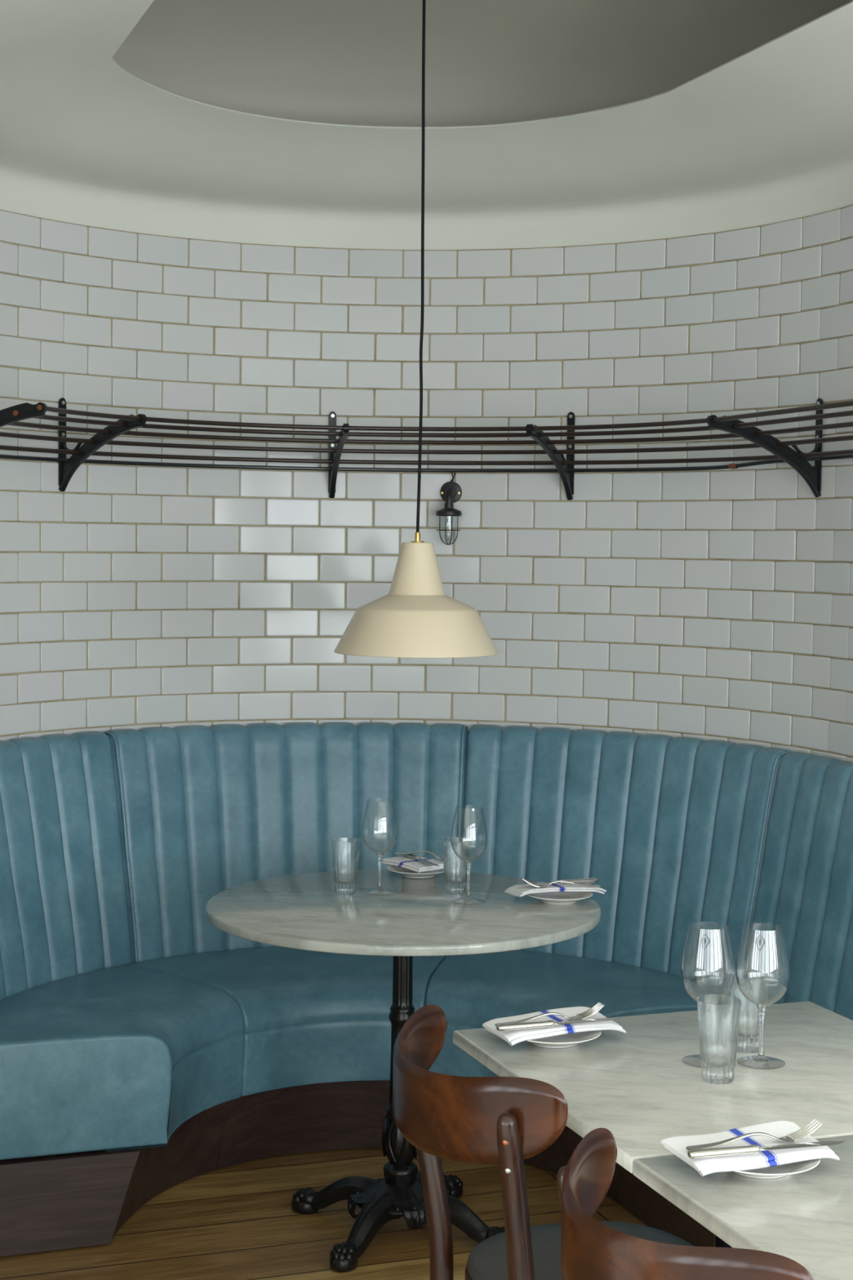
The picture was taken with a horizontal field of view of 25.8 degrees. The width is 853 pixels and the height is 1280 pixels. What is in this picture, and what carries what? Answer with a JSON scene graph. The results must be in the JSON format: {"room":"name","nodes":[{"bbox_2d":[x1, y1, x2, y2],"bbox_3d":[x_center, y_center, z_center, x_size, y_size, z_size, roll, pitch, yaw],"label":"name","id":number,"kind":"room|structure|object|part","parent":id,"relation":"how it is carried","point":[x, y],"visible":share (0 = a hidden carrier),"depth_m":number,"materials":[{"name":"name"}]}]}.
{"room":"restaurant","nodes":[
{"label":"restaurant","id":0,"kind":"room"},
{"bbox_2d":[0,1147,647,1279],"bbox_3d":[-0.894,1.356,3.766,7.400,0.001,3.500,0,3,-20],"label":"floor","id":1,"kind":"structure","parent":0,"point":[238,1221],"depth_m":4.22,"materials":[{"name":"brown wood"}]},
{"bbox_2d":[205,869,600,1271],"bbox_3d":[-0.056,0.967,4.212,0.886,0.750,0.886,0,3,-20],"label":"round table","id":2,"kind":"object","parent":1,"relation":"on","point":[304,911],"visible":0.77,"depth_m":4.13,"materials":[{"name":"grey stone"}]},
{"bbox_3d":[-0.184,1.276,4.302,0.189,0.097,0.067,3,4,32],"label":"leg","id":3,"kind":"part","parent":2,"relation":"part of","materials":[{"name":"metal"}]},
{"bbox_2d":[331,838,359,894],"bbox_3d":[-0.187,0.523,4.305,0.067,0.124,0.067,0,3,-20],"label":"tumbler","id":4,"kind":"object","parent":2,"relation":"on","point":[343,892],"visible":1,"depth_m":4.30,"materials":[{"name":"clear glass"}]},
{"bbox_3d":[-0.121,1.288,4.098,0.067,0.097,0.189,2,3,23],"label":"leg","id":5,"kind":"part","parent":2,"relation":"part of","materials":[{"name":"metal"}]},
{"bbox_2d":[362,798,398,894],"bbox_3d":[-0.108,0.477,4.317,0.084,0.216,0.084,0,3,-20],"label":"wine glass","id":6,"kind":"object","parent":2,"relation":"on","point":[371,891],"visible":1,"depth_m":4.31,"materials":[{"name":"clear glass"}]},
{"bbox_3d":[-0.108,0.536,4.320,0.024,0.091,0.024,0,3,-20],"label":"stem","id":7,"kind":"part","parent":6,"relation":"part of","materials":[{"name":"clear glass"}]},
{"bbox_2d":[362,798,398,853],"bbox_3d":[-0.107,0.432,4.315,0.084,0.126,0.084,0,3,-20],"label":"bowl","id":8,"kind":"object","parent":6,"relation":"on","point":[380,852],"depth_m":4.31,"materials":[{"name":"clear glass"}]},
{"bbox_2d":[386,865,450,878],"bbox_3d":[-0.019,0.565,4.547,0.155,0.019,0.155,-1,3,-30],"label":"plate","id":9,"kind":"object","parent":2,"relation":"on","point":[406,873],"visible":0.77,"depth_m":4.53,"materials":[{"name":"white ceramic"}]},
{"bbox_2d":[381,856,448,872],"bbox_3d":[-0.030,0.546,4.561,0.094,0.016,0.159,-1,4,-36],"label":"napkin","id":10,"kind":"object","parent":9,"relation":"on","point":[418,866],"visible":0.86,"depth_m":4.53,"materials":[{"name":"white fabric"}]},
{"bbox_2d":[400,851,439,866],"bbox_3d":[-0.015,0.536,4.547,0.017,0.012,0.218,-1,3,-24],"label":"knife","id":11,"kind":"object","parent":10,"relation":"on","point":[410,855],"visible":0.99,"depth_m":4.56,"materials":[{"name":"silver metal"}]},
{"bbox_2d":[395,850,458,859],"bbox_3d":[-0.001,0.521,4.566,0.186,0.025,0.024,3,4,36],"label":"fork","id":12,"kind":"object","parent":10,"relation":"on","point":[425,851],"visible":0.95,"depth_m":4.55,"materials":[{"name":"silver metal"}]},
{"bbox_3d":[0.014,1.276,4.353,0.067,0.097,0.189,3,4,32],"label":"leg","id":13,"kind":"part","parent":2,"relation":"part of","materials":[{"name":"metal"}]},
{"bbox_2d":[441,837,471,893],"bbox_3d":[0.068,0.525,4.328,0.067,0.124,0.067,-1,3,-25],"label":"tumbler","id":14,"kind":"object","parent":2,"relation":"on","point":[444,860],"visible":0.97,"depth_m":4.32,"materials":[{"name":"clear glass"}]},
{"bbox_3d":[0.071,1.286,4.167,0.189,0.097,0.067,2,3,23],"label":"leg","id":15,"kind":"part","parent":2,"relation":"part of","materials":[{"name":"metal"}]},
{"bbox_2d":[450,806,487,904],"bbox_3d":[0.096,0.484,4.217,0.084,0.216,0.084,0,3,-20],"label":"wine glass","id":16,"kind":"object","parent":2,"relation":"on","point":[459,900],"visible":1,"depth_m":4.21,"materials":[{"name":"clear glass"}]},
{"bbox_3d":[0.095,0.544,4.220,0.024,0.091,0.024,0,3,-20],"label":"stem","id":17,"kind":"part","parent":16,"relation":"part of","materials":[{"name":"clear glass"}]},
{"bbox_2d":[450,806,487,862],"bbox_3d":[0.097,0.439,4.215,0.084,0.126,0.084,0,3,-20],"label":"bowl","id":18,"kind":"object","parent":16,"relation":"on","point":[468,860],"depth_m":4.21,"materials":[{"name":"clear glass"}]},
{"bbox_2d":[527,891,592,904],"bbox_3d":[0.301,0.585,4.240,0.155,0.019,0.155,0,3,-20],"label":"plate","id":19,"kind":"object","parent":2,"relation":"on","point":[557,897],"visible":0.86,"depth_m":4.25,"materials":[{"name":"white ceramic"}]},
{"bbox_2d":[504,881,606,897],"bbox_3d":[0.295,0.569,4.263,0.211,0.024,0.099,0,3,-20],"label":"napkin","id":20,"kind":"object","parent":19,"relation":"on","point":[519,891],"visible":0.86,"depth_m":4.23,"materials":[{"name":"white fabric"}]},
{"bbox_2d":[513,877,598,884],"bbox_3d":[0.295,0.554,4.259,0.218,0.012,0.017,0,3,-23],"label":"knife","id":21,"kind":"object","parent":20,"relation":"on","point":[591,879],"visible":0.97,"depth_m":4.27,"materials":[{"name":"silver metal"}]},
{"bbox_2d":[520,876,600,887],"bbox_3d":[0.304,0.549,4.228,0.186,0.025,0.024,0,3,-12],"label":"fork","id":22,"kind":"object","parent":20,"relation":"on","point":[526,881],"visible":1,"depth_m":4.22,"materials":[{"name":"silver metal"}]},
{"bbox_2d":[0,722,852,1256],"bbox_3d":[0.048,0.837,3.805,2.307,1.047,3.119,0,3,-20],"label":"banquette","id":23,"kind":"object","parent":1,"relation":"on","point":[148,1047],"visible":0.78,"depth_m":4.74,"materials":[{"name":"teal leather"}]},
{"bbox_3d":[-1.055,0.574,4.461,0.296,0.614,1.154,2,3,17],"label":"panel","id":24,"kind":"part","parent":23,"relation":"part of","materials":[{"name":"teal leather"}]},
{"bbox_3d":[-0.888,0.999,4.053,0.675,0.257,0.028,0,3,-20],"label":"panel","id":25,"kind":"part","parent":23,"relation":"part of","materials":[{"name":"teal leather"}]},
{"bbox_2d":[0,966,244,1070],"bbox_3d":[-0.800,0.907,4.373,0.583,0.098,0.953,2,3,19],"label":"seat cushion","id":26,"kind":"object","parent":23,"relation":"on","point":[52,1018],"depth_m":4.36,"materials":[{"name":"teal leather"}]},
{"bbox_3d":[-0.597,1.039,4.357,0.182,0.161,0.535,2,3,19],"label":"seat","id":27,"kind":"part","parent":23,"relation":"part of","materials":[{"name":"teal leather"}]},
{"bbox_2d":[121,946,446,1031],"bbox_3d":[-0.310,0.887,4.872,0.967,0.098,0.604,0,3,-20],"label":"seat cushion","id":28,"kind":"object","parent":23,"relation":"on","point":[251,988],"depth_m":4.67,"materials":[{"name":"teal leather"}]},
{"bbox_3d":[-0.378,0.546,5.147,1.045,0.614,0.276,0,3,-17],"label":"panel","id":29,"kind":"part","parent":23,"relation":"part of","materials":[{"name":"teal leather"}]},
{"bbox_3d":[-0.254,1.026,4.687,0.590,0.161,0.203,0,3,-20],"label":"seat","id":30,"kind":"part","parent":23,"relation":"part of","materials":[{"name":"teal leather"}]},
{"bbox_3d":[0.242,1.037,4.590,0.620,0.161,0.203,3,4,40],"label":"seat","id":31,"kind":"part","parent":23,"relation":"part of","materials":[{"name":"teal leather"}]},
{"bbox_2d":[424,950,763,1026],"bbox_3d":[0.353,0.897,4.815,0.778,0.098,0.881,0,3,-20],"label":"seat cushion","id":32,"kind":"object","parent":23,"relation":"on","point":[470,989],"depth_m":4.67,"materials":[{"name":"teal leather"}]},
{"bbox_3d":[0.518,0.564,4.992,1.018,0.614,0.271,3,4,36],"label":"panel","id":33,"kind":"part","parent":23,"relation":"part of","materials":[{"name":"teal leather"}]},
{"bbox_2d":[607,1004,753,1017],"bbox_3d":[0.790,0.948,3.942,0.544,0.098,1.060,0,3,-20],"label":"seat cushion","id":34,"kind":"object","parent":23,"relation":"on","point":[658,1009],"depth_m":4.40,"materials":[{"name":"teal leather"}]},
{"bbox_3d":[1.039,0.612,4.179,0.185,0.614,1.059,0,3,-20],"label":"panel","id":35,"kind":"part","parent":23,"relation":"part of","materials":[{"name":"teal leather"}]},
{"bbox_2d":[392,1004,693,1279],"bbox_3d":[0.201,1.001,2.818,0.508,0.827,0.483,0,3,-20],"label":"dining chair","id":36,"kind":"object","parent":1,"relation":"on","point":[504,1122],"visible":0.91,"depth_m":2.63,"materials":[{"name":"brown wood"}]},
{"bbox_3d":[-0.005,1.014,2.946,0.099,0.782,0.038,2,3,19],"label":"leg","id":37,"kind":"part","parent":36,"relation":"part of","materials":[{"name":"brown wood"}]},
{"bbox_3d":[0.260,0.988,2.838,0.384,0.033,0.392,0,3,-20],"label":"seat frame","id":38,"kind":"part","parent":36,"relation":"part of","materials":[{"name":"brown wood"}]},
{"bbox_3d":[0.039,0.660,2.741,0.156,0.143,0.483,0,3,-20],"label":"backrest","id":39,"kind":"part","parent":36,"relation":"part of","materials":[{"name":"brown wood"}]},
{"bbox_3d":[0.121,1.034,2.591,0.038,0.782,0.099,2,3,32],"label":"leg","id":40,"kind":"part","parent":36,"relation":"part of","materials":[{"name":"brown wood"}]},
{"bbox_2d":[453,1000,852,1247],"bbox_3d":[0.475,1.039,2.922,0.683,0.748,0.678,0,3,-20],"label":"square table","id":41,"kind":"object","parent":1,"relation":"on","point":[636,1085],"visible":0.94,"depth_m":2.87,"materials":[{"name":"stone"}]},
{"bbox_2d":[526,1030,601,1048],"bbox_3d":[0.207,0.646,3.041,0.155,0.019,0.155,0,3,-20],"label":"plate","id":42,"kind":"object","parent":41,"relation":"on","point":[567,1040],"visible":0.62,"depth_m":3.02,"materials":[{"name":"white ceramic"}]},
{"bbox_2d":[482,1006,626,1045],"bbox_3d":[0.209,0.631,3.053,0.211,0.026,0.104,-1,3,-23],"label":"napkin","id":43,"kind":"object","parent":42,"relation":"on","point":[513,1037],"visible":0.69,"depth_m":3.03,"materials":[{"name":"white fabric"}]},
{"bbox_2d":[494,1002,604,1026],"bbox_3d":[0.200,0.610,3.032,0.186,0.025,0.024,0,3,-19],"label":"fork","id":44,"kind":"object","parent":43,"relation":"on","point":[595,1008],"visible":0.98,"depth_m":3.04,"materials":[{"name":"silver metal"}]},
{"bbox_2d":[496,1017,622,1031],"bbox_3d":[0.217,0.618,3.008,0.218,0.012,0.017,-1,3,-16],"label":"knife","id":45,"kind":"object","parent":43,"relation":"on","point":[523,1025],"visible":1,"depth_m":2.99,"materials":[{"name":"silver metal"}]},
{"bbox_2d":[680,924,735,1067],"bbox_3d":[0.442,0.555,2.927,0.084,0.216,0.084,-1,3,-31],"label":"wine glass","id":46,"kind":"object","parent":41,"relation":"on","point":[707,1006],"visible":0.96,"depth_m":2.92,"materials":[{"name":"clear glass"}]},
{"bbox_3d":[0.441,0.615,2.930,0.024,0.091,0.024,-1,3,-31],"label":"stem","id":47,"kind":"part","parent":46,"relation":"part of","materials":[{"name":"clear glass"}]},
{"bbox_2d":[680,924,735,1005],"bbox_3d":[0.442,0.510,2.925,0.084,0.126,0.084,-1,3,-31],"label":"bowl","id":48,"kind":"object","parent":46,"relation":"on","point":[704,1003],"depth_m":2.92,"materials":[{"name":"clear glass"}]},
{"bbox_2d":[697,995,741,1084],"bbox_3d":[0.443,0.607,2.828,0.067,0.124,0.067,-1,3,-31],"label":"tumbler","id":49,"kind":"object","parent":41,"relation":"on","point":[713,1079],"visible":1,"depth_m":2.83,"materials":[{"name":"clear glass"}]},
{"bbox_2d":[727,969,769,1053],"bbox_3d":[0.517,0.599,3.001,0.067,0.124,0.067,-2,4,-37],"label":"tumbler","id":50,"kind":"object","parent":41,"relation":"on","point":[743,1049],"visible":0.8,"depth_m":3.00,"materials":[{"name":"clear glass"}]},
{"bbox_2d":[735,923,790,1069],"bbox_3d":[0.527,0.557,2.923,0.084,0.216,0.084,3,4,42],"label":"wine glass","id":51,"kind":"object","parent":41,"relation":"on","point":[761,1057],"visible":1,"depth_m":2.92,"materials":[{"name":"clear glass"}]},
{"bbox_3d":[0.526,0.616,2.926,0.024,0.091,0.024,3,4,42],"label":"stem","id":52,"kind":"part","parent":51,"relation":"part of","materials":[{"name":"clear glass"}]},
{"bbox_2d":[735,923,790,1006],"bbox_3d":[0.528,0.512,2.920,0.084,0.126,0.084,3,4,42],"label":"bowl","id":53,"kind":"object","parent":51,"relation":"on","point":[759,1004],"depth_m":2.91,"materials":[{"name":"clear glass"}]},
{"bbox_2d":[556,1127,813,1279],"bbox_3d":[0.411,1.035,2.202,0.508,0.827,0.483,0,3,-20],"label":"dining chair","id":54,"kind":"object","parent":1,"relation":"on","point":[591,1250],"visible":1,"depth_m":2.05,"materials":[{"name":"brown wood"}]},
{"bbox_3d":[0.204,1.048,2.329,0.099,0.782,0.038,2,3,19],"label":"leg","id":55,"kind":"part","parent":54,"relation":"part of","materials":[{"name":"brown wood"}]},
{"bbox_2d":[0,204,852,762],"bbox_3d":[0.157,0.190,3.474,2.333,2.384,3.766,0,3,-20],"label":"wall","id":56,"kind":"structure","parent":0,"point":[717,604],"depth_m":5.09,"materials":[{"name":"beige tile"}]},
{"bbox_2d":[0,454,852,472],"bbox_3d":[0.330,-0.430,4.261,3.007,0.024,1.807,1,3,15],"label":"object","id":57,"kind":"object","parent":56,"relation":"attached to","point":[731,466],"visible":0.91,"depth_m":5.08,"materials":[{"name":"black metal"}]},
{"bbox_2d":[0,397,852,500],"bbox_3d":[0.425,-0.465,4.316,2.968,0.244,1.487,2,3,29],"label":"luggage rack","id":58,"kind":"object","parent":56,"relation":"attached to","point":[12,415],"visible":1,"depth_m":4.86,"materials":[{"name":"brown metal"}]},
{"bbox_3d":[-1.046,-0.457,4.348,0.341,0.191,0.017,1,3,13],"label":"arm","id":59,"kind":"part","parent":58,"relation":"part of","materials":[{"name":"black paint"}]},
{"bbox_3d":[-0.944,-0.514,4.857,0.020,0.234,0.021,3,4,40],"label":"wall plate","id":60,"kind":"part","parent":58,"relation":"part of","materials":[{"name":"black paint"}]},
{"bbox_3d":[-0.834,-0.476,4.764,0.341,0.191,0.017,3,4,40],"label":"arm","id":61,"kind":"part","parent":58,"relation":"part of","materials":[{"name":"black paint"}]},
{"bbox_3d":[-0.264,-0.527,5.241,0.021,0.234,0.020,0,3,-9],"label":"wall plate","id":62,"kind":"part","parent":58,"relation":"part of","materials":[{"name":"black paint"}]},
{"bbox_3d":[-0.240,-0.487,5.099,0.017,0.191,0.341,0,3,-9],"label":"arm","id":63,"kind":"part","parent":58,"relation":"part of","materials":[{"name":"black paint"}]},
{"bbox_3d":[0.428,-0.445,4.344,2.891,0.012,1.333,2,3,26],"label":"rail","id":64,"kind":"part","parent":58,"relation":"part of","materials":[{"name":"brown metal"}]},
{"bbox_3d":[0.428,-0.470,4.297,2.795,0.012,1.280,2,3,27],"label":"rail","id":65,"kind":"part","parent":58,"relation":"part of","materials":[{"name":"brown metal"}]},
{"bbox_3d":[0.427,-0.490,4.249,2.696,0.012,1.224,2,3,28],"label":"rail","id":66,"kind":"part","parent":58,"relation":"part of","materials":[{"name":"brown metal"}]},
{"bbox_3d":[0.425,-0.504,4.197,2.593,0.012,1.164,2,3,30],"label":"rail","id":67,"kind":"part","parent":58,"relation":"part of","materials":[{"name":"brown metal"}]},
{"bbox_3d":[0.423,-0.514,4.149,2.502,0.012,1.107,2,3,31],"label":"rail","id":68,"kind":"part","parent":58,"relation":"part of","materials":[{"name":"brown metal"}]},
{"bbox_3d":[0.335,-0.476,5.023,0.017,0.191,0.341,2,3,24],"label":"arm","id":69,"kind":"part","parent":58,"relation":"part of","materials":[{"name":"black paint"}]},
{"bbox_3d":[0.396,-0.515,5.155,0.021,0.234,0.020,2,3,24],"label":"wall plate","id":70,"kind":"part","parent":58,"relation":"part of","materials":[{"name":"black paint"}]},
{"bbox_3d":[0.828,-0.446,4.535,0.341,0.191,0.017,-1,3,-25],"label":"arm","id":71,"kind":"part","parent":58,"relation":"part of","materials":[{"name":"black paint"}]},
{"bbox_3d":[0.961,-0.479,4.594,0.020,0.234,0.021,-1,3,-25],"label":"wall plate","id":72,"kind":"part","parent":58,"relation":"part of","materials":[{"name":"black paint"}]},
{"bbox_2d":[435,471,462,545],"bbox_3d":[0.064,-0.371,5.226,0.072,0.210,0.092,1,3,7],"label":"wall light","id":73,"kind":"object","parent":56,"relation":"attached to","point":[451,492],"visible":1,"depth_m":5.21,"materials":[{"name":"brown metal"}]},
{"bbox_2d":[445,518,451,522],"bbox_3d":[0.062,-0.336,5.218,0.019,0.010,0.019,1,3,7],"label":"bulb socket","id":74,"kind":"object","parent":73,"relation":"attached to","point":[447,520],"depth_m":5.21,"materials":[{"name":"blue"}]},
{"bbox_3d":[0.065,-0.402,5.231,0.021,0.054,0.054,1,3,7],"label":"elbow arm","id":75,"kind":"part","parent":73,"relation":"part of","materials":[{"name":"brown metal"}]},
{"bbox_3d":[0.069,-0.417,5.260,0.061,0.061,0.020,1,3,7],"label":"plate","id":76,"kind":"part","parent":73,"relation":"part of","materials":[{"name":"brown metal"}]},
{"bbox_2d":[0,0,852,249],"bbox_3d":[-0.168,-1.195,1.684,7.400,0.572,6.765,0,3,-20],"label":"ceiling","id":77,"kind":"structure","parent":0,"point":[549,123],"depth_m":4.80,"materials":[{"name":"beige paint"}]},
{"bbox_2d":[333,0,498,657],"bbox_3d":[-0.013,-0.781,4.085,0.364,1.622,0.364,1,3,0],"label":"pendant lamp","id":78,"kind":"object","parent":77,"relation":"hanging from","point":[416,619],"visible":1,"depth_m":4.03,"materials":[{"name":"beige metal"}]},
{"bbox_3d":[-0.021,-0.093,4.120,0.364,0.245,0.364,1,3,0],"label":"lamp shade","id":79,"kind":"part","parent":78,"relation":"part of","materials":[{"name":"beige metal"}]},
{"bbox_3d":[-0.009,-0.913,4.078,0.012,1.354,0.006,1,3,0],"label":"cord","id":80,"kind":"part","parent":78,"relation":"part of","materials":[{"name":"black plastic"}]},
{"label":"floor","id":81,"kind":"structure","parent":0,"visible":0},
{"bbox_2d":[633,1134,852,1279],"bbox_3d":[0.704,1.075,2.282,0.683,0.748,0.678,0,3,-20],"label":"square table","id":82,"kind":"object","parent":81,"relation":"on","point":[806,1218],"visible":0.83,"depth_m":2.30,"materials":[{"name":"stone"}]},
{"bbox_2d":[733,1158,820,1178],"bbox_3d":[0.435,0.680,2.432,0.155,0.019,0.155,0,3,-20],"label":"plate","id":83,"kind":"object","parent":82,"relation":"on","point":[775,1171],"visible":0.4,"depth_m":2.40,"materials":[{"name":"white ceramic"}]},
{"bbox_2d":[660,1120,839,1176],"bbox_3d":[0.422,0.662,2.436,0.201,0.024,0.115,0,3,-19],"label":"napkin","id":84,"kind":"object","parent":83,"relation":"on","point":[677,1144],"visible":0.7,"depth_m":2.42,"materials":[{"name":"white fabric"}]},
{"bbox_2d":[685,1119,822,1151],"bbox_3d":[0.426,0.644,2.423,0.186,0.025,0.024,0,3,-16],"label":"fork","id":85,"kind":"object","parent":84,"relation":"on","point":[802,1132],"visible":0.96,"depth_m":2.43,"materials":[{"name":"silver metal"}]},
{"bbox_2d":[687,1140,844,1158],"bbox_3d":[0.439,0.653,2.393,0.218,0.012,0.017,-1,3,-14],"label":"knife","id":86,"kind":"object","parent":84,"relation":"on","point":[753,1148],"visible":1,"depth_m":2.38,"materials":[{"name":"silver metal"}]}
]}

